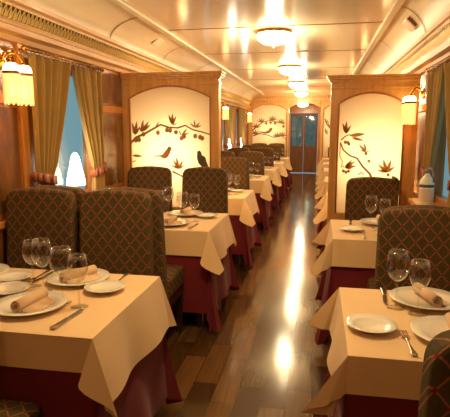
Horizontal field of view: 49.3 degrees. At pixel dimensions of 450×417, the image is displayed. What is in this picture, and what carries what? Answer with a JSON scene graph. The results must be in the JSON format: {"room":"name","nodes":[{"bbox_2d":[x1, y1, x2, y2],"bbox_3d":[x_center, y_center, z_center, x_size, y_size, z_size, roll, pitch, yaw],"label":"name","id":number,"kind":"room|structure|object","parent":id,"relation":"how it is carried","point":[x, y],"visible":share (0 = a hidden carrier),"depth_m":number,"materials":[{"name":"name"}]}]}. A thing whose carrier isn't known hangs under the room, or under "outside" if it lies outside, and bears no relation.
{"room":"train carriage","nodes":[
{"label":"train carriage","id":0,"kind":"room"},
{"bbox_2d":[0,39,248,264],"bbox_3d":[-0.478,-1.076,7.856,0.110,2.560,18.600,2,9,11],"label":"wall","id":1,"kind":"structure","parent":0,"point":[15,155],"depth_m":3.22,"materials":[{"name":"brown wood"}]},
{"bbox_2d":[0,45,33,105],"bbox_3d":[-1.272,-0.792,2.936,0.171,0.341,0.230,2,9,11],"label":"wall lamp","id":2,"kind":"object","parent":1,"relation":"attached to","point":[17,80],"visible":1,"depth_m":2.88,"materials":[{"name":"gold metal"}]},
{"bbox_2d":[25,58,91,191],"bbox_3d":[-1.176,-0.549,3.745,0.240,1.040,0.940,2,9,11],"label":"window","id":3,"kind":"structure","parent":1,"relation":"in","point":[87,165],"depth_m":3.80,"materials":[{"name":"brown wood"}]},
{"bbox_2d":[67,152,85,187],"bbox_3d":[-1.167,-0.253,3.832,0.144,0.368,0.144,2,9,11],"label":"lamp","id":4,"kind":"object","parent":3,"relation":"on","point":[75,177],"visible":0.77,"depth_m":3.78,"materials":[{"name":"white glass"}]},
{"bbox_2d":[19,45,104,71],"bbox_3d":[-1.188,-1.100,3.660,0.094,0.045,1.192,2,9,11],"label":"curtain rod","id":5,"kind":"object","parent":1,"relation":"attached to","point":[24,48],"visible":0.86,"depth_m":3.48,"materials":[{"name":"gold metal"}]},
{"bbox_2d":[28,53,70,185],"bbox_3d":[-1.215,-0.535,3.463,0.095,1.011,0.543,2,9,11],"label":"curtain","id":6,"kind":"object","parent":5,"relation":"hanging from","point":[51,78],"visible":0.8,"depth_m":3.37,"materials":[{"name":"green fabric"}]},
{"bbox_2d":[71,64,107,190],"bbox_3d":[-1.108,-0.623,4.013,0.095,1.011,0.543,2,9,11],"label":"curtain","id":7,"kind":"object","parent":5,"relation":"hanging from","point":[87,83],"visible":0.98,"depth_m":4.04,"materials":[{"name":"green fabric"}]},
{"bbox_2d":[0,0,251,109],"bbox_3d":[-0.718,-1.641,6.008,0.125,0.250,15.100,2,9,11],"label":"trim","id":8,"kind":"structure","parent":1,"relation":"attached to","point":[23,22],"depth_m":3.67,"materials":[{"name":"brown wood"}]},
{"bbox_2d":[221,101,228,119],"bbox_3d":[-0.022,-1.887,9.443,0.171,0.341,0.230,2,9,11],"label":"wall lamp","id":9,"kind":"object","parent":1,"relation":"attached to","point":[225,111],"visible":0.94,"depth_m":9.37,"materials":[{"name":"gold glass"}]},
{"bbox_3d":[0.072,-2.153,10.228,0.094,0.045,1.192,2,9,11],"label":"curtain rod","id":10,"kind":"object","parent":1,"relation":"attached to","visible":0},
{"bbox_2d":[223,105,230,150],"bbox_3d":[0.045,-1.587,10.031,0.095,1.011,0.543,2,9,11],"label":"curtain","id":11,"kind":"object","parent":10,"relation":"hanging from","point":[226,122],"visible":0.68,"depth_m":9.88,"materials":[{"name":"green fabric"}]},
{"bbox_2d":[230,106,235,147],"bbox_3d":[0.152,-1.675,10.581,0.095,1.011,0.543,2,9,11],"label":"curtain","id":12,"kind":"object","parent":10,"relation":"hanging from","point":[232,118],"visible":0.79,"depth_m":10.59,"materials":[{"name":"green fabric"}]},
{"bbox_3d":[0.379,-2.409,11.829,0.094,0.045,1.192,2,9,11],"label":"curtain rod","id":13,"kind":"object","parent":1,"relation":"attached to","visible":0},
{"bbox_2d":[237,109,242,146],"bbox_3d":[0.352,-1.843,11.632,0.095,1.011,0.543,2,9,11],"label":"curtain","id":14,"kind":"object","parent":13,"relation":"hanging from","point":[239,111],"visible":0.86,"depth_m":11.45,"materials":[{"name":"green fabric"}]},
{"bbox_2d":[242,110,245,144],"bbox_3d":[0.459,-1.931,12.181,0.095,1.011,0.543,2,9,11],"label":"curtain","id":15,"kind":"object","parent":13,"relation":"hanging from","point":[244,111],"visible":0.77,"depth_m":12.19,"materials":[{"name":"green fabric"}]},
{"bbox_2d":[25,0,449,99],"bbox_3d":[0.932,-2.049,7.430,2.620,0.324,18.600,2,9,11],"label":"ceiling","id":16,"kind":"structure","parent":0,"point":[328,37],"depth_m":4.63,"materials":[{"name":"beige paint"}]},
{"bbox_2d":[256,28,291,46],"bbox_3d":[0.479,-1.653,4.797,0.350,0.153,0.350,2,9,11],"label":"ceiling lamp","id":17,"kind":"object","parent":16,"relation":"attached to","point":[273,37],"visible":1,"depth_m":4.68,"materials":[{"name":"white glass"}]},
{"bbox_2d":[278,65,300,76],"bbox_3d":[0.981,-2.073,7.417,0.350,0.153,0.350,2,9,11],"label":"ceiling lamp","id":18,"kind":"object","parent":16,"relation":"attached to","point":[289,70],"visible":1,"depth_m":7.29,"materials":[{"name":"white glass"}]},
{"bbox_2d":[288,81,305,88],"bbox_3d":[1.446,-2.461,9.842,0.350,0.153,0.350,2,9,11],"label":"ceiling lamp","id":19,"kind":"object","parent":16,"relation":"attached to","point":[293,84],"visible":1,"depth_m":9.72,"materials":[{"name":"white glass"}]},
{"bbox_2d":[402,16,417,31],"bbox_3d":[1.530,-1.524,4.047,0.100,0.099,0.184,2,9,11],"label":"speaker","id":20,"kind":"object","parent":16,"relation":"attached to","point":[409,23],"visible":0.99,"depth_m":3.98},
{"bbox_2d":[408,16,416,25],"bbox_3d":[1.514,-1.511,3.961,0.090,0.024,0.006,45,14,1],"label":"grille","id":21,"kind":"object","parent":20,"relation":"attached to","point":[410,20],"depth_m":3.96,"materials":[{"name":"brown metal"}]},
{"bbox_2d":[154,173,331,416],"bbox_3d":[0.941,0.271,7.851,3.020,0.100,18.700,2,9,11],"label":"floor","id":22,"kind":"structure","parent":0,"point":[265,359],"depth_m":3.48,"materials":[{"name":"laminate"}]},
{"bbox_2d":[0,399,40,416],"bbox_3d":[-0.923,0.670,1.536,0.460,1.110,0.519,2,9,11],"label":"dining chair","id":23,"kind":"object","parent":22,"relation":"on","point":[8,408],"visible":1,"depth_m":1.71,"materials":[{"name":"fabric"}]},
{"bbox_2d":[6,188,78,270],"bbox_3d":[-1.162,0.457,2.867,0.460,1.110,0.519,2,9,11],"label":"dining chair","id":24,"kind":"object","parent":22,"relation":"on","point":[32,214],"visible":0.44,"depth_m":2.97,"materials":[{"name":"fabric"}]},
{"bbox_2d":[29,185,85,267],"bbox_3d":[-1.049,0.371,3.402,0.460,1.110,0.519,2,9,11],"label":"dining chair","id":25,"kind":"object","parent":22,"relation":"on","point":[78,192],"visible":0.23,"depth_m":3.07,"materials":[{"name":"fabric"}]},
{"bbox_2d":[80,189,153,275],"bbox_3d":[-0.685,0.471,2.778,0.460,1.110,0.519,2,9,11],"label":"dining chair","id":26,"kind":"object","parent":22,"relation":"on","point":[116,225],"visible":0.4,"depth_m":2.88,"materials":[{"name":"fabric"}]},
{"bbox_2d":[100,187,183,333],"bbox_3d":[-0.563,0.386,3.311,0.460,1.110,0.519,2,9,11],"label":"dining chair","id":27,"kind":"object","parent":22,"relation":"on","point":[172,276],"visible":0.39,"depth_m":3.05,"materials":[{"name":"fabric"}]},
{"bbox_2d":[128,166,172,211],"bbox_3d":[-0.775,0.169,4.669,0.460,1.110,0.519,2,9,11],"label":"dining chair","id":28,"kind":"object","parent":22,"relation":"on","point":[156,178],"visible":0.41,"depth_m":4.75,"materials":[{"name":"fabric"}]},
{"bbox_2d":[196,313,203,327],"bbox_3d":[-0.599,0.462,4.006,1.115,0.741,0.761,2,9,11],"label":"dining table","id":29,"kind":"object","parent":22,"relation":"on","point":[199,316],"visible":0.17,"depth_m":3.66,"materials":[{"name":"brown wood"}]},
{"bbox_2d":[166,246,239,331],"bbox_3d":[-0.551,0.440,3.994,1.230,0.702,0.987,2,9,11],"label":"undercloth","id":30,"kind":"object","parent":29,"relation":"attached to","point":[203,288],"visible":0.3,"depth_m":3.55,"materials":[{"name":"red fabric"}]},
{"bbox_2d":[164,212,236,274],"bbox_3d":[-0.559,0.245,3.917,1.293,0.306,0.997,2,9,11],"label":"tablecloth","id":31,"kind":"object","parent":30,"relation":"attached to","point":[210,239],"visible":0.39,"depth_m":3.52,"materials":[{"name":"beige fabric"}]},
{"bbox_2d":[164,218,189,226],"bbox_3d":[-0.410,0.111,3.701,0.290,0.024,0.290,2,9,11],"label":"dinner plate","id":32,"kind":"object","parent":31,"relation":"on","point":[184,221],"visible":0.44,"depth_m":3.71,"materials":[{"name":"beige ceramic"}]},
{"bbox_2d":[164,215,181,224],"bbox_3d":[-0.384,0.090,3.689,0.095,0.050,0.184,2,9,15],"label":"rolled napkin","id":33,"kind":"object","parent":32,"relation":"on","point":[173,220],"visible":0.93,"depth_m":3.67,"materials":[{"name":"brown fabric"}]},
{"bbox_2d":[169,210,202,216],"bbox_3d":[-0.330,0.043,4.121,0.290,0.024,0.290,2,9,11],"label":"dinner plate","id":34,"kind":"object","parent":31,"relation":"on","point":[175,212],"visible":0.68,"depth_m":4.14,"materials":[{"name":"beige ceramic"}]},
{"bbox_2d":[180,207,195,214],"bbox_3d":[-0.304,0.023,4.109,0.095,0.050,0.184,2,9,15],"label":"rolled napkin","id":35,"kind":"object","parent":34,"relation":"on","point":[186,211],"visible":0.96,"depth_m":4.08,"materials":[{"name":"brown fabric"}]},
{"bbox_2d":[182,167,227,213],"bbox_3d":[-0.230,0.185,4.567,0.460,1.110,0.519,2,9,11],"label":"dining chair","id":36,"kind":"object","parent":22,"relation":"on","point":[211,183],"visible":0.41,"depth_m":4.66,"materials":[{"name":"fabric"}]},
{"bbox_2d":[221,157,247,189],"bbox_3d":[0.034,-0.083,6.236,0.460,1.110,0.519,2,9,11],"label":"dining chair","id":37,"kind":"object","parent":22,"relation":"on","point":[236,168],"visible":0.2,"depth_m":6.32,"materials":[{"name":"fabric"}]},
{"bbox_2d":[235,254,239,264],"bbox_3d":[-0.279,0.194,5.676,1.115,0.741,0.738,2,9,11],"label":"dining table","id":38,"kind":"object","parent":22,"relation":"on","point":[237,257],"visible":0.14,"depth_m":5.34,"materials":[{"name":"brown wood"}]},
{"bbox_2d":[229,214,261,265],"bbox_3d":[-0.231,0.172,5.664,1.230,0.702,0.964,2,9,11],"label":"undercloth","id":39,"kind":"object","parent":38,"relation":"attached to","point":[247,237],"visible":0.2,"depth_m":5.22,"materials":[{"name":"red fabric"}]},
{"bbox_2d":[228,190,259,226],"bbox_3d":[-0.239,-0.022,5.587,1.292,0.306,0.974,2,9,11],"label":"tablecloth","id":40,"kind":"object","parent":39,"relation":"attached to","point":[244,204],"visible":0.41,"depth_m":5.18,"materials":[{"name":"beige fabric"}]},
{"bbox_2d":[228,147,248,156],"bbox_3d":[0.230,-0.663,9.858,0.460,1.110,0.519,2,9,11],"label":"dining chair","id":41,"kind":"object","parent":22,"relation":"on","point":[236,150],"visible":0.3,"depth_m":9.95,"materials":[{"name":"fabric"}]},
{"bbox_2d":[237,151,262,174],"bbox_3d":[0.380,-0.372,8.041,0.460,1.110,0.519,2,9,11],"label":"dining chair","id":42,"kind":"object","parent":22,"relation":"on","point":[255,159],"visible":0.34,"depth_m":8.12,"materials":[{"name":"fabric"}]},
{"bbox_2d":[251,148,272,166],"bbox_3d":[0.712,-0.648,9.768,0.460,1.110,0.519,2,9,11],"label":"dining chair","id":43,"kind":"object","parent":22,"relation":"on","point":[268,152],"visible":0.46,"depth_m":9.84,"materials":[{"name":"fabric"}]},
{"bbox_2d":[119,71,421,222],"bbox_3d":[0.357,-0.294,4.734,2.775,2.003,0.181,2,9,11],"label":"wall","id":44,"kind":"structure","parent":22,"relation":"on","point":[172,120],"depth_m":4.62,"materials":[{"name":"brown wood"}]},
{"bbox_2d":[132,113,209,176],"bbox_3d":[-0.543,-0.620,4.837,0.830,0.632,0.003,2,9,11],"label":"painting","id":45,"kind":"object","parent":44,"relation":"attached to","point":[177,142],"depth_m":4.83,"materials":[{"name":"brown paint"}]},
{"bbox_2d":[339,121,399,195],"bbox_3d":[1.337,-0.444,4.504,0.562,0.713,0.003,2,9,11],"label":"painting","id":46,"kind":"object","parent":44,"relation":"attached to","point":[366,148],"depth_m":4.49,"materials":[{"name":"brown paint"}]},
{"bbox_2d":[262,145,279,160],"bbox_3d":[1.041,-0.923,11.485,0.460,1.110,0.519,2,9,11],"label":"dining chair","id":47,"kind":"object","parent":22,"relation":"on","point":[275,148],"visible":0.25,"depth_m":11.56,"materials":[{"name":"fabric"}]},
{"bbox_2d":[269,143,284,156],"bbox_3d":[1.358,-1.188,13.139,0.460,1.110,0.519,2,9,11],"label":"dining chair","id":48,"kind":"object","parent":22,"relation":"on","point":[282,146],"visible":0.25,"depth_m":13.21,"materials":[{"name":"fabric"}]},
{"bbox_2d":[248,93,330,161],"bbox_3d":[2.020,-1.918,13.268,2.820,2.510,0.192,2,9,11],"label":"wall","id":49,"kind":"structure","parent":22,"relation":"on","point":[269,124],"depth_m":13.26,"materials":[{"name":"beige paint"}]},
{"bbox_2d":[252,116,285,138],"bbox_3d":[1.196,-2.220,13.364,1.008,0.651,0.003,2,9,11],"label":"painting","id":50,"kind":"object","parent":49,"relation":"attached to","point":[263,127],"depth_m":13.37,"materials":[{"name":"brown paint"}]},
{"bbox_2d":[324,119,329,133],"bbox_3d":[2.882,-2.166,13.049,0.479,0.491,0.002,2,9,11],"label":"painting","id":51,"kind":"object","parent":49,"relation":"attached to","point":[326,121],"depth_m":13.08,"materials":[{"name":"brown paint"}]},
{"bbox_2d":[344,177,397,219],"bbox_3d":[1.247,0.279,4.155,0.460,1.055,0.519,2,9,11],"label":"dining chair","id":52,"kind":"object","parent":22,"relation":"on","point":[358,206],"visible":0.42,"depth_m":4.26,"materials":[{"name":"fabric"}]},
{"bbox_2d":[367,205,449,288],"bbox_3d":[1.119,0.471,2.954,0.460,1.055,0.519,2,9,11],"label":"dining chair","id":53,"kind":"object","parent":22,"relation":"on","point":[370,282],"visible":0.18,"depth_m":2.67,"materials":[{"name":"fabric"}]},
{"bbox_2d":[374,207,449,291],"bbox_3d":[0.995,0.553,2.444,0.460,1.055,0.519,2,9,11],"label":"dining chair","id":54,"kind":"object","parent":22,"relation":"on","point":[422,232],"visible":0.42,"depth_m":2.55,"materials":[{"name":"fabric"}]},
{"bbox_2d":[417,330,449,416],"bbox_3d":[0.678,0.741,1.269,0.460,1.055,0.519,2,9,11],"label":"dining chair","id":55,"kind":"object","parent":22,"relation":"on","point":[434,399],"visible":1,"depth_m":1.00,"materials":[{"name":"fabric"}]},
{"bbox_3d":[-0.943,0.749,2.213,1.115,0.741,0.729,2,9,11],"label":"dining table","id":56,"kind":"object","parent":22,"relation":"on","visible":0},
{"bbox_2d":[0,334,183,416],"bbox_3d":[-0.895,0.727,2.200,1.230,0.702,0.955,2,9,11],"label":"undercloth","id":57,"kind":"object","parent":56,"relation":"attached to","point":[152,381],"visible":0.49,"depth_m":1.78,"materials":[{"name":"red fabric"}]},
{"bbox_2d":[0,268,176,416],"bbox_3d":[-0.901,0.516,2.127,1.286,0.274,0.932,2,9,11],"label":"tablecloth","id":58,"kind":"object","parent":57,"relation":"attached to","point":[105,341],"visible":0.91,"depth_m":1.85,"materials":[{"name":"beige fabric"}]},
{"bbox_2d":[0,281,30,295],"bbox_3d":[-0.951,0.358,2.156,0.180,0.024,0.180,2,9,11],"label":"bread plate","id":59,"kind":"object","parent":58,"relation":"on","point":[12,287],"visible":0.97,"depth_m":2.19,"materials":[{"name":"beige ceramic"}]},
{"bbox_2d":[0,270,31,281],"bbox_3d":[-1.013,0.330,2.334,0.180,0.024,0.180,2,9,11],"label":"bread plate","id":60,"kind":"object","parent":58,"relation":"on","point":[14,275],"visible":0.87,"depth_m":2.37,"materials":[{"name":"beige ceramic"}]},
{"bbox_2d":[0,291,67,315],"bbox_3d":[-0.783,0.388,1.969,0.290,0.024,0.290,2,9,11],"label":"dinner plate","id":61,"kind":"object","parent":58,"relation":"on","point":[60,299],"visible":0.51,"depth_m":1.98,"materials":[{"name":"beige ceramic"}]},
{"bbox_2d":[10,287,53,312],"bbox_3d":[-0.757,0.368,1.957,0.095,0.050,0.184,2,9,15],"label":"rolled napkin","id":62,"kind":"object","parent":61,"relation":"on","point":[37,300],"visible":0.98,"depth_m":1.94,"materials":[{"name":"brown fabric"}]},
{"bbox_2d":[49,246,72,303],"bbox_3d":[-0.670,0.274,2.011,0.092,0.235,0.092,2,9,11],"label":"wine glass","id":63,"kind":"object","parent":58,"relation":"on","point":[53,246],"visible":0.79,"depth_m":2.01,"materials":[{"name":"clear glass"}]},
{"bbox_2d":[49,246,72,276],"bbox_3d":[-0.670,0.221,2.003,0.092,0.127,0.092,2,9,11],"label":"bowl","id":64,"kind":"object","parent":63,"relation":"on","point":[53,246],"depth_m":2.00,"materials":[{"name":"clear glass"}]},
{"bbox_2d":[50,308,82,329],"bbox_3d":[-0.591,0.414,1.853,0.027,0.009,0.208,2,9,15],"label":"table knife","id":65,"kind":"object","parent":58,"relation":"on","point":[57,325],"visible":1,"depth_m":1.81,"materials":[{"name":"silver metal"}]},
{"bbox_2d":[46,268,109,285],"bbox_3d":[-0.695,0.331,2.325,0.290,0.024,0.290,2,9,11],"label":"dinner plate","id":66,"kind":"object","parent":58,"relation":"on","point":[103,274],"visible":0.45,"depth_m":2.31,"materials":[{"name":"beige ceramic"}]},
{"bbox_2d":[59,265,98,283],"bbox_3d":[-0.675,0.312,2.303,0.095,0.050,0.184,8,12,40],"label":"rolled napkin","id":67,"kind":"object","parent":66,"relation":"on","point":[79,274],"visible":0.98,"depth_m":2.29,"materials":[{"name":"brown fabric"}]},
{"bbox_2d":[84,280,124,293],"bbox_3d":[-0.534,0.354,2.180,0.180,0.024,0.180,2,9,11],"label":"bread plate","id":68,"kind":"object","parent":58,"relation":"on","point":[104,286],"visible":1,"depth_m":2.20,"materials":[{"name":"beige ceramic"}]},
{"bbox_3d":[0.068,-0.096,7.486,1.115,0.741,0.728,2,9,11],"label":"dining table","id":69,"kind":"object","parent":22,"relation":"on","visible":0},
{"bbox_2d":[255,193,274,230],"bbox_3d":[0.117,-0.118,7.473,1.230,0.702,0.954,2,9,11],"label":"undercloth","id":70,"kind":"object","parent":69,"relation":"attached to","point":[266,213],"visible":0.19,"depth_m":7.03,"materials":[{"name":"red fabric"}]},
{"bbox_2d":[249,176,272,200],"bbox_3d":[0.109,-0.312,7.397,1.292,0.306,0.964,2,9,11],"label":"tablecloth","id":71,"kind":"object","parent":70,"relation":"attached to","point":[262,184],"visible":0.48,"depth_m":6.99,"materials":[{"name":"beige fabric"}]},
{"bbox_3d":[0.403,-0.376,9.232,1.115,0.741,0.688,2,9,11],"label":"dining table","id":72,"kind":"object","parent":22,"relation":"on","visible":0},
{"bbox_2d":[270,180,282,209],"bbox_3d":[0.452,-0.398,9.219,1.230,0.702,0.914,2,9,11],"label":"undercloth","id":73,"kind":"object","parent":72,"relation":"attached to","point":[276,196],"visible":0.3,"depth_m":8.79,"materials":[{"name":"red fabric"}]},
{"bbox_2d":[264,167,281,186],"bbox_3d":[0.462,-0.595,9.162,1.262,0.306,0.875,2,9,11],"label":"tablecloth","id":74,"kind":"object","parent":73,"relation":"attached to","point":[273,173],"visible":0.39,"depth_m":8.75,"materials":[{"name":"beige fabric"}]},
{"bbox_3d":[0.734,-0.652,10.959,1.115,0.741,0.668,2,9,11],"label":"dining table","id":75,"kind":"object","parent":22,"relation":"on","visible":0},
{"bbox_2d":[280,175,287,196],"bbox_3d":[0.783,-0.674,10.946,1.230,0.702,0.894,2,9,11],"label":"undercloth","id":76,"kind":"object","parent":75,"relation":"attached to","point":[283,188],"visible":0.2,"depth_m":10.52,"materials":[{"name":"red fabric"}]},
{"bbox_2d":[274,162,287,176],"bbox_3d":[0.793,-0.872,10.889,1.262,0.306,0.855,2,9,11],"label":"tablecloth","id":77,"kind":"object","parent":76,"relation":"attached to","point":[281,165],"visible":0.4,"depth_m":10.48,"materials":[{"name":"beige fabric"}]},
{"bbox_3d":[1.060,-0.924,12.657,1.115,0.741,0.608,2,9,11],"label":"dining table","id":78,"kind":"object","parent":22,"relation":"on","visible":0},
{"bbox_2d":[286,169,291,187],"bbox_3d":[1.108,-0.946,12.644,1.230,0.702,0.834,2,9,11],"label":"undercloth","id":79,"kind":"object","parent":78,"relation":"attached to","point":[288,178],"visible":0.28,"depth_m":12.24,"materials":[{"name":"red fabric"}]},
{"bbox_2d":[280,157,291,169],"bbox_3d":[1.119,-1.144,12.587,1.262,0.306,0.795,2,9,11],"label":"tablecloth","id":80,"kind":"object","parent":79,"relation":"attached to","point":[286,160],"visible":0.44,"depth_m":12.20,"materials":[{"name":"beige fabric"}]},
{"bbox_3d":[0.828,0.800,1.893,0.740,0.741,0.687,2,9,11],"label":"dining table","id":81,"kind":"object","parent":22,"relation":"on","visible":0},
{"bbox_2d":[313,369,418,416],"bbox_3d":[0.780,0.775,1.899,0.855,0.702,0.913,2,9,11],"label":"undercloth","id":82,"kind":"object","parent":81,"relation":"attached to","point":[348,405],"visible":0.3,"depth_m":1.57,"materials":[{"name":"red fabric"}]},
{"bbox_2d":[301,287,449,415],"bbox_3d":[0.758,0.528,1.863,0.900,0.216,0.764,2,9,11],"label":"tablecloth","id":83,"kind":"object","parent":82,"relation":"attached to","point":[358,362],"visible":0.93,"depth_m":1.60,"materials":[{"name":"beige fabric"}]},
{"bbox_2d":[346,313,397,333],"bbox_3d":[0.526,0.421,1.762,0.180,0.024,0.180,2,9,11],"label":"bread plate","id":84,"kind":"object","parent":83,"relation":"on","point":[364,322],"visible":1,"depth_m":1.78,"materials":[{"name":"beige ceramic"}]},
{"bbox_2d":[399,330,417,356],"bbox_3d":[0.614,0.449,1.641,0.026,0.006,0.200,1,9,9],"label":"fork","id":85,"kind":"object","parent":83,"relation":"on","point":[413,352],"visible":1,"depth_m":1.64,"materials":[{"name":"silver metal"}]},
{"bbox_2d":[389,286,449,309],"bbox_3d":[0.833,0.378,2.030,0.290,0.024,0.290,2,9,11],"label":"dinner plate","id":86,"kind":"object","parent":83,"relation":"on","point":[406,295],"visible":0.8,"depth_m":2.06,"materials":[{"name":"beige ceramic"}]},
{"bbox_2d":[412,282,449,307],"bbox_3d":[0.860,0.357,2.027,0.095,0.050,0.184,-1,9,-4],"label":"rolled napkin","id":87,"kind":"object","parent":86,"relation":"on","point":[426,294],"visible":0.99,"depth_m":1.99,"materials":[{"name":"brown fabric"}]},
{"bbox_2d":[409,258,431,316],"bbox_3d":[0.748,0.304,1.886,0.082,0.215,0.082,2,9,11],"label":"wine glass","id":88,"kind":"object","parent":83,"relation":"on","point":[414,258],"visible":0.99,"depth_m":1.89,"materials":[{"name":"clear glass"}]},
{"bbox_2d":[409,258,431,289],"bbox_3d":[0.748,0.256,1.879,0.082,0.116,0.082,2,9,11],"label":"bowl","id":89,"kind":"object","parent":88,"relation":"on","point":[414,258],"depth_m":1.87,"materials":[{"name":"clear glass"}]},
{"bbox_2d":[410,315,449,341],"bbox_3d":[0.791,0.433,1.688,0.290,0.024,0.290,2,9,11],"label":"dinner plate","id":90,"kind":"object","parent":83,"relation":"on","point":[426,327],"visible":0.62,"depth_m":1.75,"materials":[{"name":"beige ceramic"}]},
{"bbox_3d":[1.150,0.531,3.575,0.740,0.741,0.718,2,9,11],"label":"dining table","id":91,"kind":"object","parent":22,"relation":"on","visible":0},
{"bbox_2d":[315,266,374,344],"bbox_3d":[1.102,0.506,3.580,0.855,0.702,0.944,2,9,11],"label":"undercloth","id":92,"kind":"object","parent":91,"relation":"attached to","point":[335,277],"visible":0.23,"depth_m":3.26,"materials":[{"name":"red fabric"}]},
{"bbox_2d":[310,219,377,274],"bbox_3d":[1.081,0.272,3.547,0.900,0.243,0.823,2,9,11],"label":"tablecloth","id":93,"kind":"object","parent":92,"relation":"attached to","point":[343,248],"visible":0.52,"depth_m":3.23,"materials":[{"name":"beige fabric"}]},
{"bbox_2d":[339,225,364,231],"bbox_3d":[0.900,0.147,3.474,0.180,0.024,0.180,2,9,11],"label":"bread plate","id":94,"kind":"object","parent":93,"relation":"on","point":[349,228],"visible":1,"depth_m":3.50,"materials":[{"name":"beige ceramic"}]},
{"bbox_2d":[360,218,377,225],"bbox_3d":[1.172,0.107,3.725,0.290,0.024,0.290,2,9,11],"label":"dinner plate","id":95,"kind":"object","parent":93,"relation":"on","point":[372,221],"visible":0.48,"depth_m":3.79,"materials":[{"name":"beige ceramic"}]},
{"bbox_3d":[1.490,0.247,5.346,0.740,0.741,0.738,2,9,11],"label":"dining table","id":96,"kind":"object","parent":22,"relation":"on","visible":0},
{"bbox_2d":[317,219,326,255],"bbox_3d":[1.442,0.222,5.351,0.855,0.702,0.964,2,9,11],"label":"undercloth","id":97,"kind":"object","parent":96,"relation":"attached to","point":[322,247],"visible":0.12,"depth_m":5.48,"materials":[{"name":"red fabric"}]},
{"bbox_2d":[313,192,327,223],"bbox_3d":[1.420,-0.011,5.318,0.900,0.243,0.843,2,9,11],"label":"tablecloth","id":98,"kind":"object","parent":97,"relation":"attached to","point":[322,204],"visible":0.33,"depth_m":5.01,"materials":[{"name":"beige fabric"}]},
{"bbox_3d":[1.837,-0.043,7.155,0.740,0.741,0.728,2,9,11],"label":"dining table","id":99,"kind":"object","parent":22,"relation":"on","visible":0},
{"bbox_2d":[317,209,322,232],"bbox_3d":[1.789,-0.068,7.160,0.855,0.702,0.954,2,9,11],"label":"undercloth","id":100,"kind":"object","parent":99,"relation":"attached to","point":[320,225],"visible":0.06,"depth_m":6.85,"materials":[{"name":"red fabric"}]},
{"bbox_2d":[315,177,327,198],"bbox_3d":[1.768,-0.301,7.127,0.900,0.243,0.833,2,9,11],"label":"tablecloth","id":101,"kind":"object","parent":100,"relation":"attached to","point":[322,188],"visible":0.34,"depth_m":6.82,"materials":[{"name":"beige fabric"}]},
{"bbox_2d":[289,105,320,158],"bbox_3d":[2.670,-2.486,16.654,2.980,2.560,0.080,2,9,11],"label":"wall","id":102,"kind":"structure","parent":0,"point":[314,107],"depth_m":16.46,"materials":[{"name":"brown wood"}]},
{"bbox_2d":[289,111,319,172],"bbox_3d":[2.670,-2.249,16.663,1.070,2.090,0.075,2,9,11],"label":"door","id":103,"kind":"structure","parent":102,"relation":"in","point":[304,125],"depth_m":16.66,"materials":[{"name":"brown wood"}]},
{"bbox_2d":[413,60,449,197],"bbox_3d":[2.342,-0.992,7.329,0.110,2.560,18.600,2,9,11],"label":"wall","id":104,"kind":"structure","parent":0,"point":[424,77],"depth_m":4.36,"materials":[{"name":"brown wood"}]},
{"bbox_2d":[401,83,425,124],"bbox_3d":[1.608,-0.889,4.187,0.171,0.341,0.230,2,9,11],"label":"wall lamp","id":105,"kind":"object","parent":104,"relation":"attached to","point":[408,108],"visible":1,"depth_m":4.12,"materials":[{"name":"gold metal"}]},
{"bbox_2d":[381,10,449,73],"bbox_3d":[1.930,-1.512,5.520,0.125,0.250,15.100,2,9,11],"label":"trim","id":106,"kind":"structure","parent":104,"relation":"attached to","point":[435,48],"depth_m":3.86,"materials":[{"name":"brown wood"}]},
{"bbox_2d":[408,110,446,206],"bbox_3d":[1.505,-0.493,3.395,0.240,1.040,0.940,2,9,11],"label":"window","id":107,"kind":"structure","parent":104,"relation":"in","point":[439,200],"depth_m":3.80,"materials":[{"name":"brown wood"}]},
{"bbox_2d":[418,167,434,204],"bbox_3d":[1.448,-0.159,3.523,0.105,0.280,0.162,4,10,25],"label":"bottle","id":108,"kind":"object","parent":107,"relation":"on","point":[426,184],"visible":0.91,"depth_m":3.52,"materials":[{"name":"beige ceramic"}]},
{"bbox_2d":[424,56,449,72],"bbox_3d":[1.517,-0.999,3.312,0.094,0.045,1.192,2,9,11],"label":"curtain rod","id":109,"kind":"object","parent":104,"relation":"attached to","point":[435,66],"visible":0.88,"depth_m":3.49,"materials":[{"name":"gold metal"}]},
{"bbox_2d":[420,64,444,180],"bbox_3d":[1.567,-0.544,3.667,0.095,0.966,0.543,2,9,11],"label":"curtain","id":110,"kind":"object","parent":109,"relation":"hanging from","point":[435,105],"visible":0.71,"depth_m":3.65,"materials":[{"name":"green fabric"}]},
{"bbox_2d":[444,63,449,206],"bbox_3d":[1.462,-0.456,3.116,0.095,0.966,0.543,2,9,11],"label":"curtain","id":111,"kind":"object","parent":109,"relation":"hanging from","point":[446,65],"visible":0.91,"depth_m":3.22,"materials":[{"name":"green fabric"}]},
{"bbox_3d":[2.172,-0.323,8.901,0.740,0.741,0.688,2,9,11],"label":"dining table","id":112,"kind":"object","parent":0,"visible":0},
{"bbox_3d":[2.124,-0.348,8.906,0.855,0.702,0.914,2,9,11],"label":"undercloth","id":113,"kind":"object","parent":112,"relation":"on","visible":0},
{"bbox_2d":[316,168,328,184],"bbox_3d":[2.103,-0.581,8.873,0.900,0.243,0.793,2,9,11],"label":"tablecloth","id":114,"kind":"object","parent":113,"relation":"attached to","point":[324,173],"visible":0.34,"depth_m":8.58,"materials":[{"name":"beige fabric"}]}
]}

